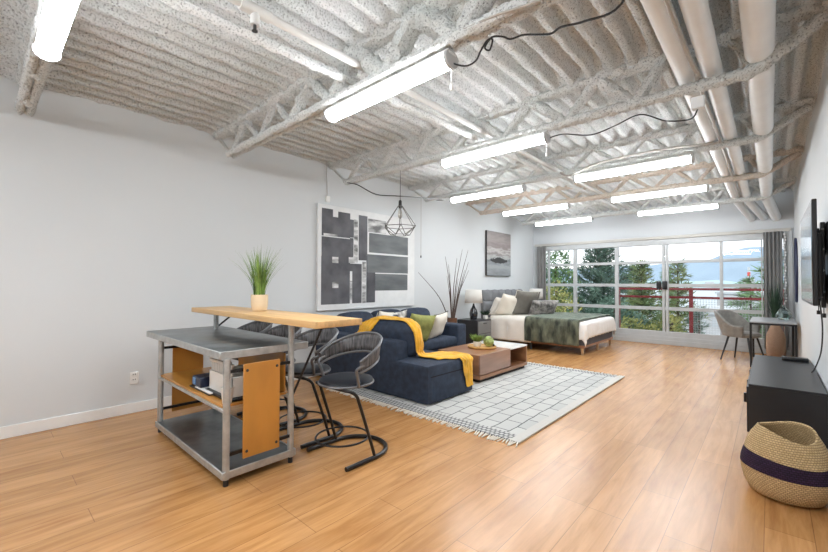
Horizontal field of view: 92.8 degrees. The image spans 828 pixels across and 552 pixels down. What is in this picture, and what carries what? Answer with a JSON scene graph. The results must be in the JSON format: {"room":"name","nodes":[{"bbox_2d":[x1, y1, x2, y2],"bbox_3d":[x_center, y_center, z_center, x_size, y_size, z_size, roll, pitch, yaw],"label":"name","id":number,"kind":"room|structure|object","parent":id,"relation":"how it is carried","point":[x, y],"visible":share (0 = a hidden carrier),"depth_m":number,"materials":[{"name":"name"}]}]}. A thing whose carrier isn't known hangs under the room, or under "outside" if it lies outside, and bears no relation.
{"room":"studio apartment","nodes":[
{"label":"studio apartment","id":0,"kind":"room"},
{"bbox_2d":[0,75,532,426],"bbox_3d":[-1.020,-0.208,6.325,0.150,3.550,13.105,-1,-1,42],"label":"wall","id":1,"kind":"structure","parent":0,"point":[116,223],"depth_m":4.16,"materials":[{"name":"paint"}]},
{"bbox_2d":[130,372,138,384],"bbox_3d":[-2.908,1.061,4.097,0.012,0.125,0.078,-1,-1,42],"label":"wall outlet","id":2,"kind":"object","parent":1,"relation":"attached to","point":[134,376],"visible":1,"depth_m":4.09,"materials":[{"name":"white plastic"}]},
{"bbox_2d":[0,339,497,439],"bbox_3d":[-0.964,1.413,6.240,0.014,0.105,12.805,-1,-1,42],"label":"baseboard","id":3,"kind":"structure","parent":1,"relation":"attached to","point":[25,428],"depth_m":3.76,"materials":[{"name":"white"}]},
{"bbox_2d":[316,203,414,310],"bbox_3d":[-0.707,-0.261,6.519,0.046,1.575,2.100,-1,-1,42],"label":"abstract painting","id":4,"kind":"object","parent":1,"relation":"attached to","point":[359,264],"visible":0.99,"depth_m":6.33,"materials":[{"name":"white fabric"}]},
{"bbox_2d":[485,230,510,275],"bbox_3d":[2.053,-0.529,9.571,0.052,1.055,1.130,-1,-1,42],"label":"seascape painting","id":5,"kind":"object","parent":1,"relation":"attached to","point":[497,245],"visible":1,"depth_m":9.49,"materials":[{"name":"grey"}]},
{"bbox_2d":[0,339,827,551],"bbox_3d":[0.988,1.499,4.485,5.463,0.120,13.025,-1,-1,42],"label":"floor","id":6,"kind":"structure","parent":0,"point":[650,462],"depth_m":2.65,"materials":[{"name":"brown wood"}]},
{"bbox_2d":[231,321,272,415],"bbox_3d":[-1.799,0.957,4.362,0.558,0.939,0.587,-1,-1,42],"label":"bar stool","id":7,"kind":"object","parent":6,"relation":"on","point":[255,326],"visible":0.09,"depth_m":4.57,"materials":[{"name":"grey"}]},
{"bbox_2d":[146,306,361,486],"bbox_3d":[-1.456,0.858,3.269,2.233,1.100,0.767,-1,-1,42],"label":"kitchen island","id":8,"kind":"object","parent":6,"relation":"on","point":[228,446],"visible":0.94,"depth_m":2.97,"materials":[{"name":"metal"}]},
{"bbox_2d":[189,384,211,395],"bbox_3d":[-1.586,0.879,3.108,0.400,0.012,0.210,-1,-1,42],"label":"folder","id":9,"kind":"object","parent":8,"relation":"on","point":[192,385],"visible":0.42,"depth_m":3.03,"materials":[{"name":"black plastic"}]},
{"bbox_2d":[195,386,212,393],"bbox_3d":[-1.537,0.866,3.058,0.300,0.010,0.200,-1,-1,42],"label":"magazine","id":10,"kind":"object","parent":9,"relation":"on","point":[203,388],"visible":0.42,"depth_m":2.98,"materials":[{"name":"white paper"}]},
{"bbox_2d":[192,373,208,387],"bbox_3d":[-1.624,0.822,3.141,0.160,0.075,0.214,-1,-1,42],"label":"case","id":11,"kind":"object","parent":10,"relation":"on","point":[200,380],"visible":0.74,"depth_m":3.05,"materials":[{"name":"blue"}]},
{"bbox_2d":[158,409,286,471],"bbox_3d":[-1.617,1.331,3.272,1.445,0.043,0.525,-1,-1,42],"label":"shelf","id":12,"kind":"object","parent":8,"relation":"attached to","point":[199,434],"depth_m":3.13,"materials":[{"name":"metal"}]},
{"bbox_2d":[205,358,242,401],"bbox_3d":[-1.318,0.755,2.997,0.430,0.255,0.360,-1,-1,42],"label":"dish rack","id":13,"kind":"object","parent":8,"relation":"on","point":[216,373],"visible":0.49,"depth_m":2.90,"materials":[{"name":"white plastic"}]},
{"bbox_2d":[205,388,242,401],"bbox_3d":[-1.318,0.870,2.994,0.430,0.025,0.360,-1,-1,42],"label":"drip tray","id":14,"kind":"object","parent":13,"relation":"on","point":[216,392],"depth_m":2.83,"materials":[{"name":"black plastic"}]},
{"bbox_2d":[209,365,242,397],"bbox_3d":[-1.318,0.788,3.004,0.400,0.140,0.312,-1,-1,42],"label":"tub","id":15,"kind":"object","parent":13,"relation":"in","point":[215,375],"depth_m":2.90,"materials":[{"name":"white plastic"}]},
{"bbox_2d":[161,367,286,407],"bbox_3d":[-1.645,0.898,3.303,1.370,0.018,0.480,-1,-1,42],"label":"shelf","id":16,"kind":"object","parent":8,"relation":"attached to","point":[181,378],"depth_m":3.27,"materials":[{"name":"orange wood"}]},
{"bbox_2d":[231,246,281,310],"bbox_3d":[-1.417,0.012,3.565,0.495,0.603,0.700,1,-1,-25],"label":"potted plant","id":17,"kind":"object","parent":8,"relation":"on","point":[259,300],"visible":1,"depth_m":3.50,"materials":[{"name":"green plant"}]},
{"bbox_2d":[241,324,307,426],"bbox_3d":[-1.362,0.951,3.966,0.558,0.939,0.587,-1,-1,42],"label":"bar stool","id":18,"kind":"object","parent":6,"relation":"on","point":[281,330],"visible":0.11,"depth_m":4.16,"materials":[{"name":"grey"}]},
{"bbox_2d":[279,327,343,448],"bbox_3d":[-0.924,0.945,3.570,0.558,0.939,0.587,-1,-1,42],"label":"bar stool","id":19,"kind":"object","parent":6,"relation":"on","point":[327,336],"visible":0.56,"depth_m":3.53,"materials":[{"name":"grey"}]},
{"bbox_2d":[306,331,387,471],"bbox_3d":[-0.494,0.939,3.181,0.558,0.939,0.587,-1,-1,42],"label":"bar stool","id":20,"kind":"object","parent":6,"relation":"on","point":[370,342],"visible":1,"depth_m":3.18,"materials":[{"name":"black metal"}]},
{"bbox_2d":[418,252,468,322],"bbox_3d":[0.642,0.481,7.607,1.229,2.031,0.289,1,-1,-37],"label":"vase","id":21,"kind":"object","parent":6,"relation":"on","point":[453,319],"visible":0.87,"depth_m":7.67,"materials":[{"name":"brown"}]},
{"bbox_2d":[457,318,490,343],"bbox_3d":[1.280,1.212,8.311,0.528,0.600,0.520,-1,-1,42],"label":"nightstand","id":22,"kind":"object","parent":6,"relation":"on","point":[480,326],"visible":0.48,"depth_m":8.10,"materials":[{"name":"grey paint"}]},
{"bbox_2d":[465,289,481,318],"bbox_3d":[1.259,0.600,8.330,0.373,0.625,0.373,-1,-1,42],"label":"table lamp","id":23,"kind":"object","parent":22,"relation":"on","point":[473,296],"visible":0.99,"depth_m":8.21,"materials":[{"name":"fabric"}]},
{"bbox_2d":[326,362,623,446],"bbox_3d":[0.990,1.446,5.372,2.641,0.018,3.404,-1,-1,42],"label":"area rug","id":24,"kind":"object","parent":6,"relation":"on","point":[514,406],"visible":0.73,"depth_m":4.44,"materials":[{"name":"beige fabric"}]},
{"bbox_2d":[316,307,471,404],"bbox_3d":[0.207,0.999,5.914,2.143,0.928,2.527,-1,-1,42],"label":"sectional sofa","id":25,"kind":"object","parent":24,"relation":"on","point":[399,371],"visible":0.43,"depth_m":4.72,"materials":[{"name":"blue fabric"}]},
{"bbox_2d":[336,311,372,332],"bbox_3d":[-0.882,0.800,5.940,0.330,0.534,0.710,-1,-1,42],"label":"cushion","id":26,"kind":"object","parent":25,"relation":"on","point":[365,315],"depth_m":5.80,"materials":[{"name":"blue fabric"}]},
{"bbox_2d":[371,309,400,316],"bbox_3d":[-0.436,0.810,6.433,0.330,0.535,0.720,-1,-1,42],"label":"cushion","id":27,"kind":"object","parent":25,"relation":"on","point":[374,313],"depth_m":6.40,"materials":[{"name":"white fabric"}]},
{"bbox_2d":[365,319,416,356],"bbox_3d":[-0.315,0.792,5.103,0.977,0.483,0.309,-1,-1,42],"label":"cushion","id":28,"kind":"object","parent":25,"relation":"on","point":[398,330],"depth_m":4.81,"materials":[{"name":"blue fabric"}]},
{"bbox_2d":[357,315,472,386],"bbox_3d":[-0.062,0.927,4.915,1.578,0.834,0.471,0,-1,12],"label":"throw blanket","id":29,"kind":"object","parent":25,"relation":"on","point":[368,325],"visible":0.96,"depth_m":4.81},
{"bbox_2d":[400,307,429,317],"bbox_3d":[0.024,0.823,6.940,0.330,0.533,0.750,-1,-1,42],"label":"cushion","id":30,"kind":"object","parent":25,"relation":"on","point":[417,310],"depth_m":6.88,"materials":[{"name":"blue fabric"}]},
{"bbox_2d":[410,313,435,340],"bbox_3d":[0.082,0.795,6.018,0.294,0.485,0.510,-1,-1,42],"label":"cushion","id":31,"kind":"object","parent":25,"relation":"on","point":[426,322],"visible":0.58,"depth_m":5.97,"materials":[{"name":"green fabric"}]},
{"bbox_2d":[429,311,447,337],"bbox_3d":[0.384,0.812,6.505,0.236,0.467,0.505,-1,-1,33],"label":"cushion","id":32,"kind":"object","parent":25,"relation":"on","point":[440,319],"visible":0.7,"depth_m":6.39,"materials":[{"name":"beige fabric"}]},
{"bbox_2d":[423,335,456,349],"bbox_3d":[0.006,1.103,6.495,0.783,0.200,1.411,-1,-1,42],"label":"seat cushion","id":33,"kind":"object","parent":25,"relation":"on","point":[438,342],"depth_m":6.43,"materials":[{"name":"blue fabric"}]},
{"bbox_2d":[438,341,526,382],"bbox_3d":[1.072,1.263,5.996,0.720,0.370,1.370,-1,-1,42],"label":"coffee table","id":34,"kind":"object","parent":24,"relation":"on","point":[507,357],"visible":0.73,"depth_m":5.67,"materials":[{"name":"brown"}]},
{"bbox_2d":[468,344,496,349],"bbox_3d":[1.023,1.062,5.930,0.430,0.028,0.430,-1,-1,42],"label":"serving tray","id":35,"kind":"object","parent":34,"relation":"on","point":[483,346],"visible":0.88,"depth_m":5.85,"materials":[{"name":"brown wood"}]},
{"bbox_2d":[469,333,485,346],"bbox_3d":[0.957,0.963,5.966,0.262,0.200,0.250,-1,-1,42],"label":"potted succulent","id":36,"kind":"object","parent":35,"relation":"on","point":[477,339],"visible":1,"depth_m":5.92,"materials":[{"name":"green plant"}]},
{"bbox_2d":[481,289,612,354],"bbox_3d":[3.002,0.921,8.908,2.297,1.217,1.926,-1,-1,42],"label":"bed","id":37,"kind":"object","parent":6,"relation":"on","point":[488,296],"visible":0.27,"depth_m":8.94,"materials":[{"name":"brown wood"}]},
{"bbox_2d":[489,297,500,314],"bbox_3d":[1.979,0.696,8.976,0.298,0.450,0.685,-1,-1,42],"label":"bed pillow","id":38,"kind":"object","parent":37,"relation":"on","point":[495,304],"visible":0.34,"depth_m":8.75,"materials":[{"name":"white fabric"}]},
{"bbox_2d":[490,314,534,342],"bbox_3d":[2.617,1.131,9.048,0.962,0.516,1.775,-1,-1,42],"label":"sheet","id":39,"kind":"object","parent":37,"relation":"on","point":[499,323],"visible":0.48,"depth_m":8.45,"materials":[{"name":"white fabric"}]},
{"bbox_2d":[494,293,516,314],"bbox_3d":[2.093,0.651,8.733,0.614,0.543,0.296,1,-1,-31],"label":"bed pillow","id":40,"kind":"object","parent":39,"relation":"on","point":[507,303],"visible":0.78,"depth_m":8.63,"materials":[{"name":"beige fabric"}]},
{"bbox_2d":[512,290,538,313],"bbox_3d":[2.466,0.608,8.862,0.684,0.592,0.321,1,-1,-32],"label":"bed pillow","id":41,"kind":"object","parent":39,"relation":"on","point":[524,298],"visible":0.78,"depth_m":8.75,"materials":[{"name":"beige fabric"}]},
{"bbox_2d":[507,316,615,346],"bbox_3d":[3.234,1.117,8.615,1.720,0.465,1.939,-1,-1,42],"label":"duvet","id":42,"kind":"object","parent":37,"relation":"on","point":[588,328],"visible":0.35,"depth_m":7.79,"materials":[{"name":"white fabric"}]},
{"bbox_2d":[524,312,609,345],"bbox_3d":[3.353,1.091,8.508,1.104,0.514,2.047,-1,-1,42],"label":"fur throw","id":43,"kind":"object","parent":42,"relation":"on","point":[560,328],"visible":0.97,"depth_m":7.82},
{"bbox_2d":[528,300,558,313],"bbox_3d":[2.906,0.700,8.845,0.721,0.320,0.267,1,-1,-20],"label":"cushion","id":44,"kind":"object","parent":43,"relation":"on","point":[538,306],"visible":0.98,"depth_m":8.74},
{"bbox_2d":[714,310,763,358],"bbox_3d":[5.803,1.066,7.062,0.694,0.880,0.676,1,-1,-26],"label":"desk chair","id":45,"kind":"object","parent":6,"relation":"on","point":[731,324],"visible":0.96,"depth_m":7.05,"materials":[{"name":"grey fabric"}]},
{"bbox_2d":[749,317,797,366],"bbox_3d":[6.121,1.123,6.724,0.565,0.750,1.220,-1,-1,42],"label":"desk","id":46,"kind":"object","parent":6,"relation":"on","point":[791,322],"visible":0.91,"depth_m":6.45,"materials":[{"name":"grey"}]},
{"bbox_2d":[775,305,791,319],"bbox_3d":[6.289,0.623,6.704,0.219,0.250,0.224,-1,-1,42],"label":"vase","id":47,"kind":"object","parent":46,"relation":"on","point":[783,313],"visible":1,"depth_m":6.66,"materials":[{"name":"clear glass"}]},
{"bbox_2d":[763,280,787,356],"bbox_3d":[6.763,0.794,7.400,0.430,1.438,0.486,1,-1,-23],"label":"vase","id":48,"kind":"object","parent":6,"relation":"on","point":[775,336],"visible":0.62,"depth_m":7.30,"materials":[{"name":"brown ceramic"}]},
{"bbox_2d":[740,421,827,507],"bbox_3d":[2.390,1.181,2.535,0.456,0.442,0.456,-1,-1,42],"label":"seagrass basket","id":49,"kind":"object","parent":6,"relation":"on","point":[786,462],"visible":1,"depth_m":2.42,"materials":[{"name":"wicker"}]},
{"bbox_2d":[744,355,827,448],"bbox_3d":[3.711,1.193,3.980,0.513,0.490,1.928,-1,-1,42],"label":"tv stand","id":50,"kind":"object","parent":6,"relation":"on","point":[777,389],"visible":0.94,"depth_m":3.36,"materials":[{"name":"grey paint"}]},
{"bbox_2d":[782,356,808,362],"bbox_3d":[4.314,0.940,4.465,0.220,0.038,0.110,-1,-1,42],"label":"media box","id":51,"kind":"object","parent":50,"relation":"on","point":[788,358],"visible":1,"depth_m":4.43,"materials":[{"name":"black plastic"}]},
{"bbox_2d":[0,0,827,219],"bbox_3d":[0.992,-1.724,4.538,5.303,0.153,12.905,-1,-1,42],"label":"ceiling","id":52,"kind":"structure","parent":0,"point":[156,59],"depth_m":3.40,"materials":[{"name":"metal"}]},
{"bbox_2d":[14,0,51,116],"bbox_3d":[-1.526,-1.598,1.753,5.244,0.413,0.167,-1,-1,42],"label":"truss","id":53,"kind":"object","parent":52,"relation":"attached to","point":[32,72],"visible":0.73,"depth_m":2.81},
{"bbox_2d":[31,0,79,62],"bbox_3d":[-1.715,-1.329,1.918,1.250,0.112,0.132,-1,-1,42],"label":"strip light","id":54,"kind":"object","parent":53,"relation":"attached to","point":[57,17],"visible":1,"depth_m":2.06,"materials":[{"name":"white plastic"}]},
{"bbox_2d":[213,0,561,158],"bbox_3d":[-0.413,-1.569,2.983,5.244,0.414,0.208,-1,-1,42],"label":"truss","id":55,"kind":"object","parent":52,"relation":"attached to","point":[426,18],"visible":0.9,"depth_m":2.75,"materials":[{"name":"metal"}]},
{"bbox_2d":[160,0,619,210],"bbox_3d":[0.426,-1.501,4.096,0.178,0.086,11.403,-1,-1,43],"label":"rod","id":56,"kind":"object","parent":55,"relation":"attached to","point":[200,11],"visible":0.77,"depth_m":2.81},
{"bbox_2d":[324,48,457,122],"bbox_3d":[-0.227,-1.256,2.809,1.240,0.226,0.132,-1,-1,42],"label":"strip light","id":57,"kind":"object","parent":55,"relation":"hanging from","point":[443,61],"visible":0.99,"depth_m":2.67,"materials":[{"name":"white plastic"}]},
{"bbox_2d":[454,0,624,66],"bbox_3d":[0.633,-1.351,2.076,1.107,0.242,0.093,-1,-1,42],"label":"cable","id":58,"kind":"object","parent":57,"relation":"attached to","point":[622,1],"visible":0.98,"depth_m":2.08,"materials":[{"name":"black rubber"}]},
{"bbox_2d":[227,0,636,214],"bbox_3d":[0.928,-1.477,4.389,0.070,0.166,12.505,-1,-1,42],"label":"pipe","id":59,"kind":"object","parent":55,"relation":"attached to","point":[256,12],"visible":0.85,"depth_m":2.70,"materials":[{"name":"grey"}]},
{"bbox_2d":[463,0,541,28],"bbox_3d":[0.610,-1.425,1.976,0.924,0.123,0.020,-1,-1,43],"label":"cable","id":60,"kind":"object","parent":55,"relation":"hanging from","point":[534,1],"visible":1,"depth_m":2.07,"materials":[{"name":"grey plastic"}]},
{"bbox_2d":[663,0,740,196],"bbox_3d":[1.933,-1.467,2.734,0.056,0.075,11.400,-1,-1,42],"label":"conduit","id":61,"kind":"object","parent":55,"relation":"attached to","point":[668,4],"visible":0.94,"depth_m":2.68,"materials":[{"name":"grey"}]},
{"bbox_2d":[328,0,827,184],"bbox_3d":[0.691,-1.538,4.203,5.244,0.419,0.166,-1,-1,42],"label":"truss","id":62,"kind":"object","parent":52,"relation":"attached to","point":[816,15],"visible":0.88,"depth_m":3.37,"materials":[{"name":"metal"}]},
{"bbox_2d":[385,171,415,235],"bbox_3d":[-0.174,-0.934,4.973,0.418,0.844,0.426,-1,-1,42],"label":"pendant lamp","id":63,"kind":"object","parent":62,"relation":"hanging from","point":[400,206],"visible":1,"depth_m":4.95,"materials":[{"name":"black metal"}]},
{"bbox_2d":[440,131,550,167],"bbox_3d":[0.795,-1.238,4.103,1.240,0.226,0.132,-1,-1,42],"label":"strip light","id":64,"kind":"object","parent":62,"relation":"hanging from","point":[542,137],"visible":1,"depth_m":3.99,"materials":[{"name":"white plastic"}]},
{"bbox_2d":[550,95,704,137],"bbox_3d":[1.724,-1.262,3.343,1.201,0.157,0.060,-1,-1,42],"label":"power cable","id":65,"kind":"object","parent":64,"relation":"hanging from","point":[698,102],"visible":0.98,"depth_m":2.99,"materials":[{"name":"black rubber"}]},
{"bbox_2d":[408,97,814,201],"bbox_3d":[1.882,-1.526,5.519,5.243,0.379,0.167,-1,-1,42],"label":"truss","id":66,"kind":"object","parent":52,"relation":"attached to","point":[806,104],"visible":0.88,"depth_m":4.86,"materials":[{"name":"metal"}]},
{"bbox_2d":[347,182,443,200],"bbox_3d":[0.047,-1.159,5.937,1.032,0.369,1.840,-1,-1,42],"label":"cable","id":67,"kind":"object","parent":66,"relation":"hanging from","point":[347,182],"visible":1,"depth_m":5.34,"materials":[{"name":"black rubber"}]},
{"bbox_2d":[449,184,526,202],"bbox_3d":[1.125,-1.284,6.199,1.320,0.112,0.132,-1,-1,42],"label":"strip light","id":68,"kind":"object","parent":66,"relation":"attached to","point":[521,187],"visible":1,"depth_m":6.10,"materials":[{"name":"white plastic"}]},
{"bbox_2d":[573,153,694,182],"bbox_3d":[2.635,-1.305,4.834,1.310,0.112,0.132,-1,-1,42],"label":"strip light","id":69,"kind":"object","parent":66,"relation":"attached to","point":[687,158],"visible":1,"depth_m":4.74,"materials":[{"name":"white plastic"}]},
{"bbox_2d":[560,141,719,176],"bbox_3d":[2.618,-1.407,4.769,1.727,0.139,0.036,-1,-1,42],"label":"cable","id":70,"kind":"object","parent":66,"relation":"attached to","point":[716,142],"visible":1,"depth_m":4.67,"materials":[{"name":"grey plastic"}]},
{"bbox_2d":[465,146,803,214],"bbox_3d":[3.096,-1.498,6.861,5.244,0.383,0.178,-1,-1,42],"label":"truss","id":71,"kind":"object","parent":52,"relation":"attached to","point":[795,152],"visible":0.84,"depth_m":6.31,"materials":[{"name":"metal"}]},
{"bbox_2d":[502,202,570,216],"bbox_3d":[2.314,-1.269,7.564,1.330,0.112,0.132,-1,-1,42],"label":"strip light","id":72,"kind":"object","parent":71,"relation":"attached to","point":[561,205],"visible":1,"depth_m":7.48,"materials":[{"name":"white plastic"}]},
{"bbox_2d":[610,184,708,202],"bbox_3d":[3.816,-1.290,6.206,1.320,0.112,0.132,-1,-1,42],"label":"strip light","id":73,"kind":"object","parent":71,"relation":"attached to","point":[702,187],"visible":1,"depth_m":6.12,"materials":[{"name":"white plastic"}]},
{"bbox_2d":[509,176,795,224],"bbox_3d":[4.378,-1.469,8.278,5.243,0.383,0.169,-1,-1,42],"label":"truss","id":74,"kind":"object","parent":52,"relation":"attached to","point":[789,181],"visible":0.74,"depth_m":7.75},
{"bbox_2d":[535,216,593,226],"bbox_3d":[3.443,-1.261,9.119,1.320,0.112,0.132,-1,-1,42],"label":"strip light","id":75,"kind":"object","parent":74,"relation":"attached to","point":[588,218],"visible":1,"depth_m":9.04,"materials":[{"name":"white plastic"}]},
{"bbox_2d":[637,202,719,215],"bbox_3d":[5.078,-1.283,7.640,1.330,0.112,0.132,-1,-1,42],"label":"strip light","id":76,"kind":"object","parent":74,"relation":"attached to","point":[708,205],"visible":1,"depth_m":7.57,"materials":[{"name":"white plastic"}]},
{"bbox_2d":[533,188,794,355],"bbox_3d":[5.333,-0.180,9.314,5.263,3.450,0.150,-1,-1,42],"label":"wall","id":77,"kind":"structure","parent":0,"point":[726,218],"depth_m":8.84,"materials":[{"name":"grey paint"}]},
{"bbox_2d":[535,228,793,355],"bbox_3d":[5.296,0.323,9.245,5.185,2.440,0.185,-1,-1,42],"label":"window","id":78,"kind":"structure","parent":77,"relation":"in","point":[665,337],"depth_m":8.78,"materials":[{"name":"grey metal"}]},
{"bbox_2d":[537,246,545,299],"bbox_3d":[3.479,0.328,10.744,0.262,2.275,0.058,-1,-1,42],"label":"curtain","id":79,"kind":"object","parent":78,"relation":"hanging from","point":[541,250],"visible":0.59,"depth_m":10.74,"materials":[{"name":"grey fabric"}]},
{"bbox_2d":[763,231,783,348],"bbox_3d":[6.940,0.280,7.613,0.277,2.275,0.058,-1,-1,42],"label":"curtain","id":80,"kind":"object","parent":78,"relation":"hanging from","point":[772,241],"visible":0.69,"depth_m":7.64,"materials":[{"name":"grey fabric"}]},
{"bbox_2d":[783,231,786,305],"bbox_3d":[7.085,-0.032,7.525,0.054,1.643,0.037,-1,-1,42],"label":"chain","id":81,"kind":"object","parent":78,"relation":"hanging from","point":[784,231],"visible":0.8,"depth_m":7.52,"materials":[{"name":"white"}]},
{"bbox_2d":[562,280,783,288],"bbox_3d":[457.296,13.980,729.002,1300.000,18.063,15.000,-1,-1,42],"label":"shore","id":82,"kind":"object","parent":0,"point":[714,281],"visible":0.08,"depth_m":688.24,"materials":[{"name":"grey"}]},
{"bbox_2d":[793,51,827,392],"bbox_3d":[2.995,-0.264,2.695,0.150,3.550,13.105,-1,-1,42],"label":"wall","id":83,"kind":"structure","parent":0,"point":[811,182],"depth_m":3.94,"materials":[{"name":"paint"}]},
{"bbox_2d":[794,238,797,302],"bbox_3d":[6.548,-0.100,6.756,0.031,1.111,0.591,-1,-1,42],"label":"wall mirror","id":84,"kind":"object","parent":83,"relation":"attached to","point":[795,239],"visible":0.99,"depth_m":6.61,"materials":[{"name":"blue mirror"}]},
{"bbox_2d":[817,222,827,317],"bbox_3d":[3.035,-0.040,2.906,0.079,0.670,0.660,-1,-1,42],"label":"tv bracket","id":85,"kind":"object","parent":83,"relation":"attached to","point":[823,226],"visible":0.45,"depth_m":2.75,"materials":[{"name":"black metal"}]},
{"bbox_2d":[800,199,823,372],"bbox_3d":[3.246,0.226,3.196,0.127,1.418,1.902,-1,-1,42],"label":"television","id":86,"kind":"object","parent":85,"relation":"attached to","point":[812,287],"visible":0.91,"depth_m":2.64,"materials":[{"name":"black plastic"}]},
{"bbox_3d":[5.774,1.705,9.787,5.800,0.200,1.185,-1,-1,42],"label":"floor","id":87,"kind":"structure","parent":0,"visible":0},
{"bbox_2d":[619,287,783,333],"bbox_3d":[6.789,0.946,9.482,3.470,1.313,0.060,-1,-1,42],"label":"balcony railing","id":88,"kind":"object","parent":87,"relation":"on","point":[690,297],"visible":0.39,"depth_m":9.46,"materials":[{"name":"red"}]},
{"bbox_3d":[27.012,8.156,29.739,120.000,0.300,59.395,-1,-1,42],"label":"ground","id":89,"kind":"structure","parent":0,"visible":0},
{"bbox_2d":[546,280,581,311],"bbox_3d":[4.864,3.874,13.570,1.798,7.508,1.537,-1,-1,42],"label":"leafy shrub","id":90,"kind":"object","parent":89,"relation":"on","point":[557,296],"visible":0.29,"depth_m":13.41,"materials":[{"name":"green plant"}]},
{"bbox_2d":[546,250,585,312],"bbox_3d":[6.876,3.104,19.308,3.006,9.284,2.200,-1,-1,42],"label":"leafy tree","id":91,"kind":"object","parent":89,"relation":"on","point":[555,275],"visible":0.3,"depth_m":18.98,"materials":[{"name":"green plant"}]},
{"bbox_2d":[563,248,657,327],"bbox_3d":[8.804,2.795,18.686,4.931,9.878,5.260,0,-1,10],"label":"conifer tree","id":92,"kind":"object","parent":89,"relation":"on","point":[600,277],"visible":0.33,"depth_m":18.60,"materials":[{"name":"green plant"}]},
{"bbox_2d":[583,296,651,328],"bbox_3d":[6.770,4.144,13.260,1.982,6.970,1.773,0,-1,7],"label":"leafy shrub","id":93,"kind":"object","parent":89,"relation":"on","point":[610,311],"visible":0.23,"depth_m":13.13,"materials":[{"name":"green plant"}]},
{"bbox_2d":[621,264,655,318],"bbox_3d":[13.033,3.502,23.271,3.420,8.668,3.525,1,-1,-18],"label":"conifer tree","id":94,"kind":"object","parent":89,"relation":"on","point":[630,266],"visible":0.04,"depth_m":23.27,"materials":[{"name":"green plant"}]},
{"bbox_2d":[621,315,656,329],"bbox_3d":[6.541,4.387,11.557,1.599,6.416,1.111,-1,-1,42],"label":"flowering shrub","id":95,"kind":"object","parent":89,"relation":"on","point":[623,320],"visible":0.11,"depth_m":11.58,"materials":[{"name":"green plant"}]},
{"bbox_2d":[620,258,661,329],"bbox_3d":[8.682,3.476,14.995,2.514,8.377,2.453,0,-1,-16],"label":"conifer tree","id":96,"kind":"object","parent":89,"relation":"on","point":[643,268],"visible":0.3,"depth_m":14.92,"materials":[{"name":"green plant"}]},
{"bbox_2d":[643,313,686,332],"bbox_3d":[7.088,4.303,11.007,1.129,6.566,1.096,-1,-1,42],"label":"flowering shrub","id":97,"kind":"object","parent":89,"relation":"on","point":[674,319],"visible":0.2,"depth_m":10.90,"materials":[{"name":"green plant"}]},
{"bbox_2d":[653,270,680,321],"bbox_3d":[10.756,3.650,16.814,1.679,8.111,1.518,-1,-1,42],"label":"conifer tree","id":98,"kind":"object","parent":89,"relation":"on","point":[672,293],"visible":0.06,"depth_m":16.84,"materials":[{"name":"green plant"}]},
{"bbox_2d":[652,256,711,332],"bbox_3d":[8.504,3.494,12.502,2.291,8.245,2.441,0,-1,6],"label":"conifer tree","id":99,"kind":"object","parent":89,"relation":"on","point":[681,269],"visible":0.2,"depth_m":12.53,"materials":[{"name":"green plant"}]},
{"bbox_2d":[683,305,712,333],"bbox_3d":[7.863,4.193,11.125,1.674,6.790,2.000,0,-1,11],"label":"conifer tree","id":100,"kind":"object","parent":89,"relation":"on","point":[695,318],"visible":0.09,"depth_m":11.08,"materials":[{"name":"green plant"}]},
{"bbox_2d":[675,305,743,334],"bbox_3d":[31.120,5.811,41.175,4.800,4.850,13.400,-1,-1,42],"label":"building","id":101,"kind":"object","parent":89,"relation":"on","point":[714,326],"visible":0.16,"depth_m":36.15,"materials":[{"name":"grey"}]},
{"bbox_2d":[715,291,763,318],"bbox_3d":[43.370,5.200,48.988,8.900,6.450,7.400,-1,-1,42],"label":"building","id":102,"kind":"object","parent":89,"relation":"on","point":[725,293],"visible":0.05,"depth_m":48.53,"materials":[{"name":"grey"}]},
{"bbox_2d":[724,273,784,337],"bbox_3d":[11.332,3.751,13.090,2.972,7.772,2.882,-1,-1,42],"label":"conifer tree","id":103,"kind":"object","parent":89,"relation":"on","point":[746,279],"visible":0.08,"depth_m":13.22,"materials":[{"name":"green plant"}]},
{"bbox_2d":[740,254,784,337],"bbox_3d":[9.289,3.445,10.069,1.969,8.256,2.051,0,-1,20],"label":"conifer tree","id":104,"kind":"object","parent":89,"relation":"on","point":[759,270],"visible":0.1,"depth_m":10.36,"materials":[{"name":"green plant"}]},
{"label":"outside","id":105,"kind":"structure","parent":0,"visible":0},
{"bbox_2d":[546,247,783,281],"bbox_3d":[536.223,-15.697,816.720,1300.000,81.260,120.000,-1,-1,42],"label":"mountain","id":106,"kind":"structure","parent":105,"point":[703,271],"depth_m":754.78},
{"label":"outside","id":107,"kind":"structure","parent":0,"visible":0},
{"bbox_2d":[554,288,716,323],"bbox_3d":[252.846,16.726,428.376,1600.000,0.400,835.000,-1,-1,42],"label":"water","id":108,"kind":"structure","parent":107,"point":[699,293],"depth_m":247.17,"materials":[{"name":"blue liquid"}]},
{"bbox_3d":[-3.358,-0.342,-0.292,5.263,3.550,0.150,-1,-1,42],"label":"wall","id":109,"kind":"structure","parent":0,"visible":0},
{"bbox_2d":[640,0,755,221],"bbox_3d":[2.422,-1.391,3.245,0.315,0.393,12.815,-1,-1,42],"label":"duct pipe","id":110,"kind":"object","parent":109,"relation":"attached to","point":[656,11],"visible":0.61,"depth_m":2.83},
{"bbox_2d":[678,0,767,220],"bbox_3d":[2.546,-1.393,3.133,0.340,0.393,12.816,-1,-1,42],"label":"duct pipe","id":111,"kind":"object","parent":109,"relation":"attached to","point":[696,14],"visible":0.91,"depth_m":2.83,"materials":[{"name":"metal"}]},
{"bbox_2d":[738,0,780,220],"bbox_3d":[2.712,-1.385,2.983,0.288,0.426,12.817,-1,-1,42],"label":"duct pipe","id":112,"kind":"object","parent":109,"relation":"attached to","point":[757,17],"visible":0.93,"depth_m":2.97,"materials":[{"name":"metal"}]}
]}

